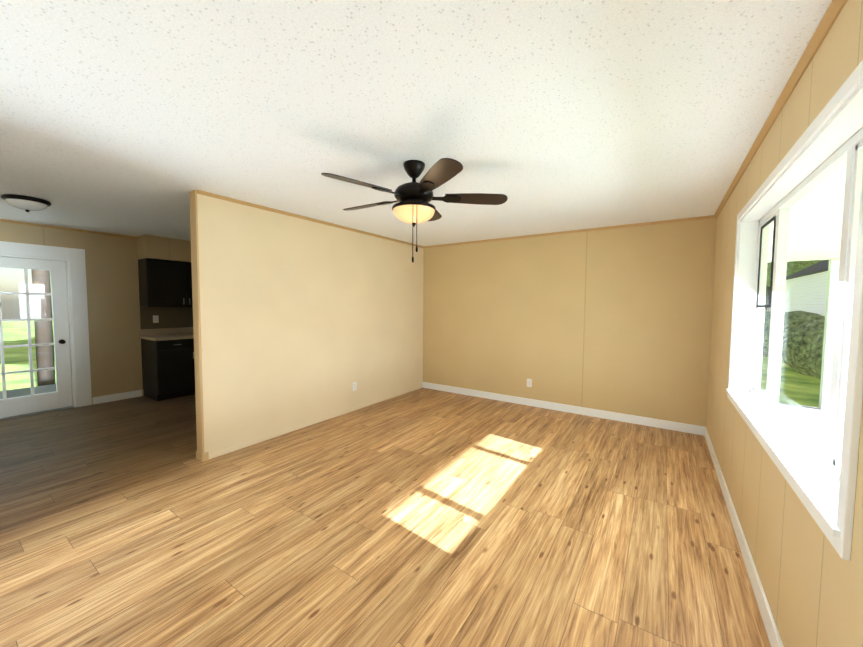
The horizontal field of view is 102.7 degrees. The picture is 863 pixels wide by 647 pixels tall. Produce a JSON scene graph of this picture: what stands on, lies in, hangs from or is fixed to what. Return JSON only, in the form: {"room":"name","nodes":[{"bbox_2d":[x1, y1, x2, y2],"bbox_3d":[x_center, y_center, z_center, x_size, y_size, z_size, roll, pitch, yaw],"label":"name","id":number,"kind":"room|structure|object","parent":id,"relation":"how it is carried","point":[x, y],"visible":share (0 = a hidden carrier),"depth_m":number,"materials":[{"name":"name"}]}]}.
{"room":"empty living room","nodes":[
{"label":"empty living room","id":0,"kind":"room"},
{"bbox_2d":[0,222,143,404],"bbox_3d":[-4.413,-0.098,5.344,0.150,2.400,5.964,2,4,34],"label":"wall","id":1,"kind":"structure","parent":0,"point":[112,284],"depth_m":4.92,"materials":[{"name":"beige paint"}]},
{"bbox_2d":[0,257,71,417],"bbox_3d":[-5.107,0.169,4.245,0.110,1.945,0.915,2,4,34],"label":"french door","id":2,"kind":"structure","parent":1,"relation":"in","point":[61,397],"depth_m":4.45,"materials":[{"name":"white wood"}]},
{"bbox_2d":[0,241,91,419],"bbox_3d":[-5.136,0.086,4.260,0.168,2.140,1.275,2,4,34],"label":"door frame","id":3,"kind":"structure","parent":1,"relation":"attached to","point":[73,259],"depth_m":4.64,"materials":[{"name":"white painted wood"}]},
{"bbox_2d":[0,219,136,238],"bbox_3d":[-4.322,-1.279,5.243,0.028,0.028,5.634,2,4,34],"label":"crown molding","id":4,"kind":"structure","parent":1,"relation":"attached to","point":[1,220],"depth_m":4.52,"materials":[{"name":"brown wood"}]},
{"bbox_2d":[93,390,141,403],"bbox_3d":[-4.569,1.069,5.040,0.013,0.100,0.550,2,4,34],"label":"baseboard","id":5,"kind":"structure","parent":1,"relation":"attached to","point":[125,395],"depth_m":5.02,"materials":[{"name":"white wood"}]},
{"bbox_2d":[153,315,158,322],"bbox_3d":[-4.287,-0.068,5.367,0.008,0.115,0.070,2,4,34],"label":"electrical outlet","id":6,"kind":"object","parent":1,"relation":"attached to","point":[155,319],"visible":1,"depth_m":5.36,"materials":[{"name":"white plastic"}]},
{"bbox_2d":[138,258,192,306],"bbox_3d":[-3.985,-0.618,5.497,0.345,0.708,0.977,2,4,34],"label":"upper cabinet","id":7,"kind":"object","parent":1,"relation":"attached to","point":[165,283],"depth_m":5.18,"materials":[{"name":"black wood"}]},
{"bbox_2d":[139,327,192,334],"bbox_3d":[-3.586,0.077,6.428,0.019,0.095,2.950,2,4,34],"label":"backsplash","id":8,"kind":"structure","parent":1,"relation":"attached to","point":[146,330],"depth_m":5.46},
{"bbox_2d":[197,194,423,453],"bbox_3d":[-1.135,-0.029,4.500,0.100,2.400,3.413,2,4,34],"label":"wall","id":9,"kind":"structure","parent":0,"point":[303,321],"depth_m":3.84,"materials":[{"name":"paint"}]},
{"bbox_2d":[189,190,208,461],"bbox_3d":[-2.084,0.041,3.088,0.132,2.400,0.054,2,4,34],"label":"trim","id":10,"kind":"structure","parent":9,"relation":"attached to","point":[202,455],"depth_m":3.06,"materials":[{"name":"brown wood"}]},
{"bbox_2d":[197,190,423,247],"bbox_3d":[-1.088,-1.209,4.378,0.028,0.028,3.359,2,4,34],"label":"crown molding","id":11,"kind":"structure","parent":9,"relation":"attached to","point":[201,192],"depth_m":3.75,"materials":[{"name":"brown wood"}]},
{"bbox_2d":[209,385,422,458],"bbox_3d":[-1.138,1.147,4.571,0.120,0.045,3.370,2,4,34],"label":"baseboard","id":12,"kind":"structure","parent":9,"relation":"attached to","point":[238,447],"depth_m":3.92,"materials":[{"name":"paint"}]},
{"bbox_2d":[353,382,356,390],"bbox_3d":[-1.028,0.842,4.619,0.008,0.115,0.070,2,4,34],"label":"outlet","id":13,"kind":"object","parent":9,"relation":"attached to","point":[354,386],"visible":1,"depth_m":4.62,"materials":[{"name":"white plastic"}]},
{"bbox_2d":[0,388,770,646],"bbox_3d":[-1.453,1.259,3.420,7.303,0.060,5.964,2,4,34],"label":"floor","id":14,"kind":"structure","parent":0,"point":[423,517],"depth_m":2.15,"materials":[{"name":"laminate"}]},
{"bbox_2d":[141,339,194,400],"bbox_3d":[-3.878,0.657,5.488,0.623,0.885,0.977,2,4,34],"label":"base cabinet","id":15,"kind":"object","parent":14,"relation":"on","point":[167,353],"depth_m":5.09,"materials":[{"name":"dark wood"},{"name":"laminate countertop"}]},
{"bbox_2d":[139,331,193,338],"bbox_3d":[-3.333,0.156,6.262,0.630,0.040,2.950,2,4,34],"label":"countertop","id":16,"kind":"structure","parent":15,"relation":"on","point":[190,335],"depth_m":5.14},
{"bbox_2d":[0,0,831,245],"bbox_3d":[-1.435,-1.197,3.287,7.303,0.060,5.964,2,4,34],"label":"ceiling","id":17,"kind":"structure","parent":0,"point":[135,118],"depth_m":1.70,"materials":[{"name":"white paint"}]},
{"bbox_2d":[0,194,50,211],"bbox_3d":[-3.837,-1.120,3.276,0.316,0.128,0.316,2,4,34],"label":"lamp","id":18,"kind":"object","parent":17,"relation":"attached to","point":[26,203],"visible":0.96,"depth_m":3.20,"materials":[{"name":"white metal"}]},
{"bbox_2d":[136,235,190,261],"bbox_3d":[-3.435,-1.178,6.274,0.360,0.330,2.944,2,4,34],"label":"soffit","id":19,"kind":"structure","parent":17,"relation":"attached to","point":[157,247],"depth_m":5.14,"materials":[{"name":"beige paint"}]},
{"bbox_2d":[321,158,507,262],"bbox_3d":[-0.169,-0.762,2.447,1.228,0.700,1.272,2,4,34],"label":"fan","id":20,"kind":"object","parent":17,"relation":"hanging from","point":[414,206],"visible":1,"depth_m":2.32,"materials":[{"name":"black metal"}]},
{"bbox_2d":[423,218,716,426],"bbox_3d":[0.177,-0.087,5.764,7.003,2.400,0.150,2,4,34],"label":"wall","id":21,"kind":"structure","parent":0,"point":[617,320],"depth_m":4.47,"materials":[{"name":"beige paint"}]},
{"bbox_2d":[527,379,531,386],"bbox_3d":[1.388,0.844,4.900,0.070,0.115,0.008,2,4,34],"label":"electrical outlet","id":22,"kind":"object","parent":21,"relation":"attached to","point":[529,382],"visible":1,"depth_m":4.90,"materials":[{"name":"white plastic"}]},
{"bbox_2d":[422,382,700,434],"bbox_3d":[1.421,1.121,4.889,3.792,0.100,0.013,2,4,34],"label":"baseboard","id":23,"kind":"structure","parent":21,"relation":"attached to","point":[670,425],"depth_m":4.55,"materials":[{"name":"white wood"}]},
{"bbox_2d":[424,215,712,247],"bbox_3d":[1.433,-1.212,4.756,3.792,0.028,0.028,2,4,34],"label":"crown molding","id":24,"kind":"structure","parent":21,"relation":"attached to","point":[711,216],"depth_m":4.41,"materials":[{"name":"brown wood"}]},
{"bbox_2d":[706,0,862,646],"bbox_3d":[1.525,0.160,1.363,0.150,2.400,5.964,2,4,34],"label":"wall","id":25,"kind":"structure","parent":0,"point":[811,579],"depth_m":1.41,"materials":[{"name":"beige paint"}]},
{"bbox_2d":[701,426,783,646],"bbox_3d":[1.456,1.305,1.484,0.016,0.100,5.634,2,4,34],"label":"baseboard","id":26,"kind":"structure","parent":25,"relation":"attached to","point":[775,640],"depth_m":1.85,"materials":[{"name":"white wood"}]},
{"bbox_2d":[713,0,846,217],"bbox_3d":[1.469,-1.028,1.361,0.028,0.028,5.634,2,4,34],"label":"crown molding","id":27,"kind":"structure","parent":25,"relation":"attached to","point":[831,14],"depth_m":1.47,"materials":[{"name":"brown wood"}]},
{"bbox_2d":[726,60,862,560],"bbox_3d":[1.731,-0.076,1.687,0.175,1.346,2.016,2,4,34],"label":"window","id":28,"kind":"structure","parent":25,"relation":"in","point":[819,476],"depth_m":1.39,"materials":[{"name":"white"}]},
{"bbox_2d":[768,164,845,261],"bbox_3d":[2.764,-0.802,1.735,1.423,0.100,8.400,2,4,34],"label":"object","id":29,"kind":"structure","parent":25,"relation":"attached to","point":[816,241],"depth_m":2.81,"materials":[{"name":"white"}]},
{"label":"outside","id":30,"kind":"structure","parent":0,"visible":0},
{"bbox_2d":[0,320,820,407],"bbox_3d":[0.075,2.122,0.069,120.000,0.100,120.000,2,4,34],"label":"ground","id":31,"kind":"structure","parent":30,"point":[810,390],"depth_m":10.37,"materials":[{"name":"green plant"}]},
{"bbox_2d":[0,258,839,445],"bbox_3d":[-1.191,0.474,4.457,10.926,2.800,8.400,2,4,34],"label":"deck","id":32,"kind":"object","parent":31,"relation":"on","point":[833,271],"depth_m":4.80,"materials":[{"name":"beige wood"}]},
{"bbox_2d":[31,260,824,385],"bbox_3d":[9.141,-3.628,14.269,39.883,10.320,58.646,2,4,34],"label":"trees","id":33,"kind":"object","parent":31,"relation":"on","point":[797,362],"depth_m":10.11,"materials":[{"name":"green plant"}]},
{"bbox_2d":[784,260,828,315],"bbox_3d":[20.719,-1.524,11.938,7.800,6.300,25.600,2,4,34],"label":"neighbouring house","id":34,"kind":"structure","parent":31,"relation":"on","point":[801,281],"depth_m":20.15,"materials":[{"name":"white"}]}
]}

